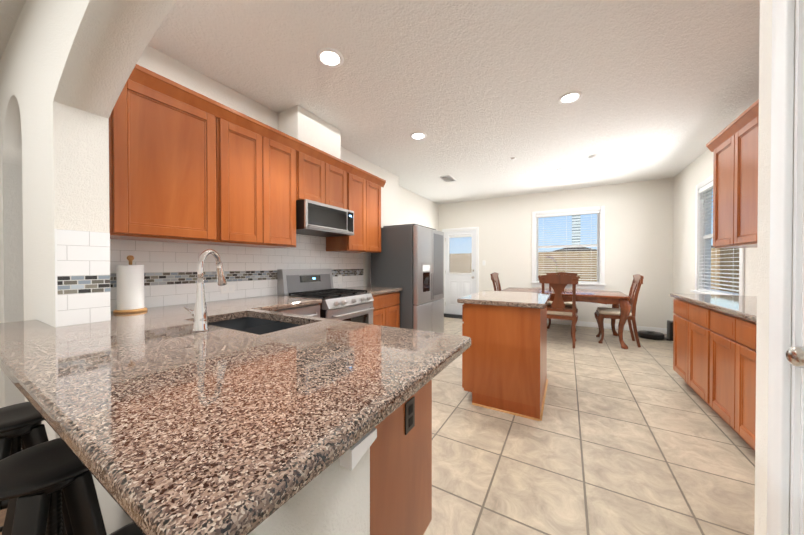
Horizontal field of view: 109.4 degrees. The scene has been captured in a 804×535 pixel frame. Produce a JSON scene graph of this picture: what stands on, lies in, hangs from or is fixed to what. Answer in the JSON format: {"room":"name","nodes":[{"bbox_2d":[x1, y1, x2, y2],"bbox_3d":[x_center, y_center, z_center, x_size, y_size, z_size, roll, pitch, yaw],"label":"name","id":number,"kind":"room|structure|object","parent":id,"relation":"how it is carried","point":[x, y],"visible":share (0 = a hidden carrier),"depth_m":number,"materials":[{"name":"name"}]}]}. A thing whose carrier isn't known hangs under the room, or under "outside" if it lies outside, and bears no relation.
{"room":"kitchen","nodes":[
{"label":"kitchen","id":0,"kind":"room"},
{"bbox_2d":[0,508,6,534],"bbox_3d":[-2.243,1.253,-0.666,6.660,0.060,4.110,0,1,30],"label":"floor","id":1,"kind":"structure","parent":0,"point":[2,514],"depth_m":1.38,"materials":[{"name":"beige tile"}]},
{"bbox_2d":[0,402,66,534],"bbox_3d":[-1.454,0.881,1.072,0.286,0.664,0.286,0,1,30],"label":"stool","id":2,"kind":"object","parent":1,"relation":"on","point":[22,426],"visible":0.25,"depth_m":1.06,"materials":[{"name":"black"}]},
{"bbox_2d":[0,438,106,534],"bbox_3d":[-0.961,0.868,0.786,0.286,0.694,0.286,0,1,30],"label":"stool","id":3,"kind":"object","parent":1,"relation":"on","point":[44,486],"visible":0.9,"depth_m":0.76,"materials":[{"name":"black"}]},
{"bbox_2d":[109,522,143,534],"bbox_3d":[-0.450,0.865,0.490,0.286,0.704,0.286,0,1,30],"label":"stool","id":4,"kind":"object","parent":1,"relation":"on","point":[132,528],"visible":0.1,"depth_m":0.56,"materials":[{"name":"black"}]},
{"bbox_2d":[0,0,376,534],"bbox_3d":[-1.667,-0.170,1.473,5.500,2.750,0.190,0,1,30],"label":"wall","id":5,"kind":"structure","parent":0,"point":[67,67],"depth_m":1.41,"materials":[{"name":"white paint"}]},
{"bbox_2d":[137,45,438,285],"bbox_3d":[-0.530,-0.195,4.553,0.420,2.750,6.280,0,1,30],"label":"wall","id":6,"kind":"structure","parent":0,"point":[401,205],"depth_m":3.74,"materials":[{"name":"white paint"}]},
{"bbox_2d":[109,64,232,244],"bbox_3d":[-1.599,-0.678,1.931,0.350,0.990,0.637,0,1,30],"label":"upper cabinet","id":7,"kind":"object","parent":6,"relation":"attached to","point":[188,165],"depth_m":1.81,"materials":[{"name":"brown wood"}]},
{"bbox_2d":[54,229,362,326],"bbox_3d":[-1.108,-0.049,2.722,0.416,0.652,2.910,0,1,30],"label":"backsplash","id":8,"kind":"structure","parent":6,"relation":"attached to","point":[86,262],"depth_m":2.08,"materials":[{"name":"tile"}]},
{"bbox_2d":[221,285,234,293],"bbox_3d":[-1.498,0.188,2.448,0.006,0.070,0.115,0,1,30],"label":"outlet","id":9,"kind":"object","parent":6,"relation":"attached to","point":[225,289],"visible":0.98,"depth_m":2.44,"materials":[{"name":"white plastic"}]},
{"bbox_2d":[213,109,272,247],"bbox_3d":[-1.393,-0.681,2.288,0.350,0.990,0.485,0,1,30],"label":"upper cabinet","id":10,"kind":"object","parent":6,"relation":"attached to","point":[252,140],"depth_m":2.29,"materials":[{"name":"brown wood"}]},
{"bbox_2d":[273,128,300,247],"bbox_3d":[-1.230,-0.683,2.569,0.350,0.990,0.409,0,1,30],"label":"upper cabinet","id":11,"kind":"object","parent":6,"relation":"attached to","point":[286,148],"depth_m":2.56,"materials":[{"name":"brown wood"}]},
{"bbox_2d":[301,141,332,205],"bbox_3d":[-1.022,-0.909,2.926,0.350,0.545,0.411,0,1,30],"label":"upper cabinet","id":12,"kind":"object","parent":6,"relation":"attached to","point":[316,165],"depth_m":2.86,"materials":[{"name":"brown wood"}]},
{"bbox_2d":[296,199,353,236],"bbox_3d":[-0.890,-0.499,3.022,0.484,0.273,0.690,0,1,30],"label":"microwave","id":13,"kind":"object","parent":12,"relation":"attached to","point":[315,218],"visible":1,"depth_m":2.84,"materials":[{"name":"silver metal"}]},
{"bbox_2d":[338,275,341,283],"bbox_3d":[-0.796,0.158,3.659,0.006,0.115,0.070,0,1,30],"label":"outlet","id":14,"kind":"object","parent":6,"relation":"attached to","point":[339,279],"visible":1,"depth_m":3.65,"materials":[{"name":"white plastic"}]},
{"bbox_2d":[333,156,348,209],"bbox_3d":[-0.877,-0.911,3.176,0.350,0.545,0.411,0,1,30],"label":"upper cabinet","id":15,"kind":"object","parent":6,"relation":"attached to","point":[340,167],"depth_m":3.17,"materials":[{"name":"brown wood"}]},
{"bbox_2d":[326,164,368,251],"bbox_3d":[-0.670,-0.691,3.536,0.350,0.990,0.406,0,1,30],"label":"upper cabinet","id":16,"kind":"object","parent":6,"relation":"attached to","point":[358,178],"depth_m":3.44,"materials":[{"name":"brown wood"}]},
{"bbox_2d":[353,173,384,252],"bbox_3d":[-0.527,-0.693,3.781,0.350,0.990,0.406,0,1,30],"label":"upper cabinet","id":17,"kind":"object","parent":6,"relation":"attached to","point":[375,183],"depth_m":3.74,"materials":[{"name":"brown wood"}]},
{"bbox_2d":[278,105,340,158],"bbox_3d":[-0.975,-1.373,3.057,0.300,0.370,0.600,0,1,30],"label":"wall","id":18,"kind":"structure","parent":0,"point":[303,125],"depth_m":2.86,"materials":[{"name":"white paint"}]},
{"bbox_2d":[0,0,759,203],"bbox_3d":[-0.621,-1.600,2.110,6.660,0.100,10.580,0,1,30],"label":"ceiling","id":19,"kind":"structure","parent":0,"point":[473,90],"depth_m":2.30,"materials":[{"name":"white paint"}]},
{"bbox_2d":[316,48,343,67],"bbox_3d":[-0.532,-1.545,2.105,0.200,0.010,0.200,0,1,30],"label":"recessed light","id":20,"kind":"object","parent":19,"relation":"in","point":[328,57],"visible":1,"depth_m":2.10,"materials":[{"name":"white plastic"}]},
{"bbox_2d":[410,132,426,139],"bbox_3d":[0.191,-1.555,3.373,0.200,0.010,0.200,0,1,30],"label":"recessed light","id":21,"kind":"object","parent":19,"relation":"in","point":[418,135],"visible":0.98,"depth_m":3.36,"materials":[{"name":"white"}]},
{"bbox_2d":[439,175,456,181],"bbox_3d":[0.814,-1.566,5.046,0.200,0.016,0.360,0,1,30],"label":"ceiling vent","id":22,"kind":"object","parent":19,"relation":"in","point":[448,178],"visible":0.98,"depth_m":5.01,"materials":[{"name":"white metal"}]},
{"bbox_2d":[558,91,582,103],"bbox_3d":[1.538,-1.549,2.604,0.200,0.010,0.200,0,1,30],"label":"recessed light","id":23,"kind":"object","parent":19,"relation":"in","point":[570,97],"visible":1,"depth_m":2.60,"materials":[{"name":"white"}]},
{"bbox_2d":[588,154,598,159],"bbox_3d":[2.695,-1.548,4.003,0.136,0.035,0.136,0,1,30],"label":"smoke detector","id":24,"kind":"object","parent":19,"relation":"attached to","point":[593,157],"visible":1,"depth_m":3.97,"materials":[{"name":"white plastic"}]},
{"bbox_2d":[439,178,673,327],"bbox_3d":[2.918,-0.207,6.115,4.540,2.750,0.120,0,1,30],"label":"wall","id":25,"kind":"structure","parent":0,"point":[639,227],"depth_m":5.44,"materials":[{"name":"white paint"}]},
{"bbox_2d":[445,230,475,314],"bbox_3d":[1.404,0.131,6.919,0.774,2.036,0.123,0,1,30],"label":"door","id":26,"kind":"structure","parent":25,"relation":"in","point":[457,286],"depth_m":6.97,"materials":[{"name":"white"}]},
{"bbox_2d":[449,235,471,273],"bbox_3d":[1.426,-0.316,6.949,0.560,0.939,0.060,0,1,30],"label":"door blind","id":27,"kind":"object","parent":26,"relation":"attached to","point":[457,237],"visible":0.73,"depth_m":6.94,"materials":[{"name":"white plastic"}]},
{"bbox_2d":[442,227,478,312],"bbox_3d":[1.434,0.101,6.967,0.920,2.120,0.138,0,1,30],"label":"door frame","id":28,"kind":"structure","parent":25,"relation":"attached to","point":[477,248],"depth_m":6.71,"materials":[{"name":"white wood"}]},
{"bbox_2d":[531,206,605,289],"bbox_3d":[3.362,-0.382,5.822,1.320,1.615,0.180,0,1,30],"label":"window","id":29,"kind":"structure","parent":25,"relation":"in","point":[601,285],"depth_m":5.64,"materials":[{"name":"white"}]},
{"bbox_2d":[536,210,599,282],"bbox_3d":[3.356,-0.399,5.811,1.110,1.415,0.060,0,1,30],"label":"window blind","id":30,"kind":"object","parent":29,"relation":"attached to","point":[569,214],"visible":0.85,"depth_m":5.76,"materials":[{"name":"white plastic"}]},
{"bbox_2d":[547,318,666,333],"bbox_3d":[3.278,1.120,5.840,3.390,0.100,0.014,0,1,30],"label":"baseboard","id":31,"kind":"structure","parent":25,"relation":"attached to","point":[595,324],"depth_m":5.51,"materials":[{"name":"white"}]},
{"bbox_2d":[424,317,754,534],"bbox_3d":[1.266,1.220,3.414,4.680,0.060,6.470,0,1,30],"label":"floor","id":32,"kind":"structure","parent":0,"point":[645,438],"depth_m":1.82,"materials":[{"name":"beige tile"}]},
{"bbox_2d":[273,304,319,316],"bbox_3d":[-1.095,0.760,2.398,0.641,0.875,0.590,0,1,30],"label":"dishwasher","id":33,"kind":"object","parent":32,"relation":"on","point":[311,310],"visible":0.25,"depth_m":2.38,"materials":[{"name":"silver metal"}]},
{"bbox_2d":[277,269,373,323],"bbox_3d":[-0.757,0.606,2.978,0.751,1.175,0.685,0,1,30],"label":"gas range","id":34,"kind":"object","parent":32,"relation":"on","point":[353,305],"visible":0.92,"depth_m":2.90,"materials":[{"name":"silver metal"}]},
{"bbox_2d":[372,291,399,327],"bbox_3d":[-0.469,0.749,3.613,0.632,0.878,0.690,0,1,30],"label":"base cabinet","id":35,"kind":"object","parent":32,"relation":"on","point":[386,310],"visible":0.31,"depth_m":3.43,"materials":[{"name":"brown wood"}]},
{"bbox_2d":[339,286,402,294],"bbox_3d":[-0.452,0.288,3.603,0.658,0.040,0.702,0,1,30],"label":"countertop","id":36,"kind":"structure","parent":35,"relation":"on","point":[372,290],"depth_m":3.58,"materials":[{"name":"stone"}]},
{"bbox_2d":[370,380,431,534],"bbox_3d":[-0.272,0.775,1.141,0.593,0.890,0.618,0,1,30],"label":"base cabinet","id":37,"kind":"object","parent":32,"relation":"on","point":[401,475],"depth_m":1.03,"materials":[{"name":"brown wood"}]},
{"bbox_2d":[0,295,471,534],"bbox_3d":[-0.744,0.410,1.574,2.188,0.251,1.691,0,1,30],"label":"countertop","id":38,"kind":"structure","parent":37,"relation":"on","point":[244,416],"depth_m":0.66,"materials":[{"name":"stone"}]},
{"bbox_2d":[113,255,147,313],"bbox_3d":[-1.738,0.102,1.823,0.160,0.361,0.160,0,1,30],"label":"paper towel holder","id":39,"kind":"object","parent":38,"relation":"on","point":[130,286],"visible":1,"depth_m":1.78,"materials":[{"name":"white paper"}]},
{"bbox_2d":[184,249,226,331],"bbox_3d":[-0.934,0.099,1.384,0.182,0.375,0.199,0,1,30],"label":"faucet","id":40,"kind":"object","parent":38,"relation":"on","point":[199,312],"visible":1,"depth_m":1.29,"materials":[{"name":"silver metal"}]},
{"bbox_2d":[371,224,443,332],"bbox_3d":[0.109,0.298,4.233,0.750,1.770,0.910,0,1,30],"label":"refrigerator","id":41,"kind":"object","parent":32,"relation":"on","point":[409,259],"visible":0.71,"depth_m":3.84,"materials":[{"name":"grey metal"}]},
{"bbox_2d":[444,314,461,318],"bbox_3d":[1.293,1.159,6.732,0.840,0.008,0.380,0,1,30],"label":"door mat","id":42,"kind":"object","parent":32,"relation":"on","point":[452,316],"visible":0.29,"depth_m":6.71,"materials":[{"name":"black"}]},
{"bbox_2d":[490,272,500,290],"bbox_3d":[2.010,0.637,5.354,0.562,1.087,0.550,0,1,30],"label":"chair","id":43,"kind":"object","parent":32,"relation":"on","point":[494,277],"visible":0.17,"depth_m":5.41,"materials":[{"name":"brown wood"}]},
{"bbox_2d":[462,303,547,420],"bbox_3d":[1.036,0.762,2.771,0.648,0.890,0.926,0,1,30],"label":"base cabinet","id":44,"kind":"object","parent":32,"relation":"on","point":[504,362],"visible":0.88,"depth_m":2.37,"materials":[{"name":"brown wood"}]},
{"bbox_2d":[457,290,550,308],"bbox_3d":[1.034,0.295,2.778,0.710,0.040,0.970,0,1,30],"label":"countertop","id":45,"kind":"structure","parent":44,"relation":"on","point":[519,299],"depth_m":2.51,"materials":[{"name":"stone"}]},
{"bbox_2d":[538,274,579,347],"bbox_3d":[2.462,0.644,4.478,0.550,1.087,0.563,0,1,30],"label":"chair","id":46,"kind":"object","parent":32,"relation":"on","point":[558,283],"visible":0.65,"depth_m":4.27,"materials":[{"name":"brown wood"}]},
{"bbox_2d":[547,272,577,330],"bbox_3d":[3.112,0.635,5.559,0.550,1.087,0.563,0,1,30],"label":"chair","id":47,"kind":"object","parent":32,"relation":"on","point":[568,305],"visible":0.33,"depth_m":5.47,"materials":[{"name":"brown wood"}]},
{"bbox_2d":[501,287,631,348],"bbox_3d":[2.734,0.799,4.958,1.854,0.774,1.024,0,1,30],"label":"dining table","id":48,"kind":"object","parent":32,"relation":"on","point":[617,299],"visible":0.48,"depth_m":4.39,"materials":[{"name":"brown wood"}]},
{"bbox_2d":[594,274,643,347],"bbox_3d":[3.412,0.644,4.518,0.562,1.087,0.550,0,1,30],"label":"chair","id":49,"kind":"object","parent":32,"relation":"on","point":[601,313],"visible":0.81,"depth_m":4.39,"materials":[{"name":"brown wood"}]},
{"bbox_2d":[637,330,664,339],"bbox_3d":[4.165,1.123,4.767,0.344,0.095,0.344,0,1,30],"label":"robot vacuum","id":50,"kind":"object","parent":32,"relation":"on","point":[653,335],"visible":0.96,"depth_m":4.68,"materials":[{"name":"black plastic"}]},
{"bbox_2d":[665,320,672,340],"bbox_3d":[4.410,1.030,4.636,0.185,0.300,0.200,0,1,30],"label":"dock","id":51,"kind":"object","parent":32,"relation":"on","point":[669,337],"visible":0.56,"depth_m":4.61,"materials":[{"name":"black plastic"}]},
{"bbox_2d":[673,298,684,375],"bbox_3d":[3.023,0.757,2.649,0.632,0.878,0.504,0,1,30],"label":"base cabinet","id":52,"kind":"object","parent":32,"relation":"on","point":[679,305],"depth_m":2.92,"materials":[{"name":"brown wood"}]},
{"bbox_2d":[670,293,756,322],"bbox_3d":[2.499,0.303,1.763,0.652,0.040,2.618,0,1,30],"label":"countertop","id":53,"kind":"structure","parent":52,"relation":"on","point":[744,307],"depth_m":2.27,"materials":[{"name":"stone"}]},
{"bbox_2d":[681,301,700,396],"bbox_3d":[2.813,0.760,2.286,0.632,0.878,0.580,0,1,30],"label":"base cabinet","id":54,"kind":"object","parent":32,"relation":"on","point":[691,324],"depth_m":2.57,"materials":[{"name":"brown wood"}]},
{"bbox_2d":[701,306,724,420],"bbox_3d":[2.606,0.763,1.929,0.632,0.878,0.539,0,1,30],"label":"base cabinet","id":55,"kind":"object","parent":32,"relation":"on","point":[714,359],"depth_m":2.19,"materials":[{"name":"brown wood"}]},
{"bbox_2d":[725,313,756,449],"bbox_3d":[2.396,0.766,1.567,0.632,0.878,0.539,0,1,30],"label":"base cabinet","id":56,"kind":"object","parent":32,"relation":"on","point":[740,333],"depth_m":1.85,"materials":[{"name":"brown wood"}]},
{"bbox_2d":[673,149,756,314],"bbox_3d":[2.208,-0.162,0.482,0.120,2.750,10.580,0,1,30],"label":"wall","id":57,"kind":"structure","parent":0,"point":[691,176],"depth_m":4.35,"materials":[{"name":"white paint"}]},
{"bbox_2d":[690,175,744,295],"bbox_3d":[3.927,-0.364,3.506,0.180,1.615,1.320,0,1,30],"label":"window","id":58,"kind":"structure","parent":57,"relation":"in","point":[699,246],"depth_m":3.95,"materials":[{"name":"white"}]},
{"bbox_2d":[698,182,738,294],"bbox_3d":[3.917,-0.381,3.512,0.060,1.415,1.110,0,1,30],"label":"window blind","id":59,"kind":"object","parent":58,"relation":"attached to","point":[706,188],"visible":0.44,"depth_m":3.66,"materials":[{"name":"white plastic"}]},
{"bbox_2d":[710,131,756,247],"bbox_3d":[3.135,-0.721,2.549,0.350,1.065,0.486,0,1,30],"label":"upper cabinet","id":60,"kind":"object","parent":57,"relation":"attached to","point":[717,145],"depth_m":2.72,"materials":[{"name":"brown wood"}]},
{"bbox_2d":[726,103,753,246],"bbox_3d":[2.934,-0.719,2.203,0.350,1.065,0.560,0,1,30],"label":"upper cabinet","id":61,"kind":"object","parent":57,"relation":"attached to","point":[733,146],"depth_m":2.40,"materials":[{"name":"brown wood"}]},
{"bbox_2d":[754,99,758,246],"bbox_3d":[2.726,-0.716,1.844,0.350,1.065,0.560,0,1,30],"label":"upper cabinet","id":62,"kind":"object","parent":57,"relation":"attached to","point":[756,105],"depth_m":2.20,"materials":[{"name":"brown wood"}]},
{"bbox_2d":[754,0,795,534],"bbox_3d":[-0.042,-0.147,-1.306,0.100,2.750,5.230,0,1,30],"label":"door frame","id":63,"kind":"structure","parent":0,"point":[763,242],"depth_m":0.95,"materials":[{"name":"white paint"}]},
{"bbox_2d":[767,0,803,534],"bbox_3d":[0.963,0.154,0.449,0.118,2.120,0.970,0,1,30],"label":"door","id":64,"kind":"structure","parent":63,"relation":"attached to","point":[782,308],"depth_m":0.83,"materials":[{"name":"white wood"}]},
{"bbox_2d":[786,346,803,367],"bbox_3d":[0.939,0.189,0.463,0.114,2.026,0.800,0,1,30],"label":"door knob","id":65,"kind":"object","parent":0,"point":[794,355],"depth_m":0.76,"materials":[{"name":"silver metal"}]},
{"label":"outside","id":66,"kind":"structure","parent":0,"visible":0},
{"bbox_3d":[19.952,1.152,29.519,70.000,0.250,90.000,0,1,30],"label":"ground","id":67,"kind":"structure","parent":66,"visible":0},
{"bbox_2d":[552,247,596,251],"bbox_3d":[26.677,-1.141,44.096,9.799,4.000,10.800,0,1,30],"label":"house","id":68,"kind":"structure","parent":67,"relation":"on","point":[583,248],"depth_m":39.27,"materials":[{"name":"beige"}]},
{"bbox_2d":[572,215,580,244],"bbox_3d":[37.553,-7.532,61.418,1.540,16.500,3.030,0,1,30],"label":"tower","id":69,"kind":"structure","parent":67,"relation":"on","point":[576,222],"depth_m":60.11,"materials":[{"name":"white"}]},
{"bbox_2d":[450,248,738,292],"bbox_3d":[4.535,0.294,2.905,50.000,1.900,20.500,0,1,30],"label":"fence","id":70,"kind":"object","parent":67,"relation":"on","point":[562,261],"visible":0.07,"depth_m":12.56,"materials":[{"name":"brown wood"}]}
]}

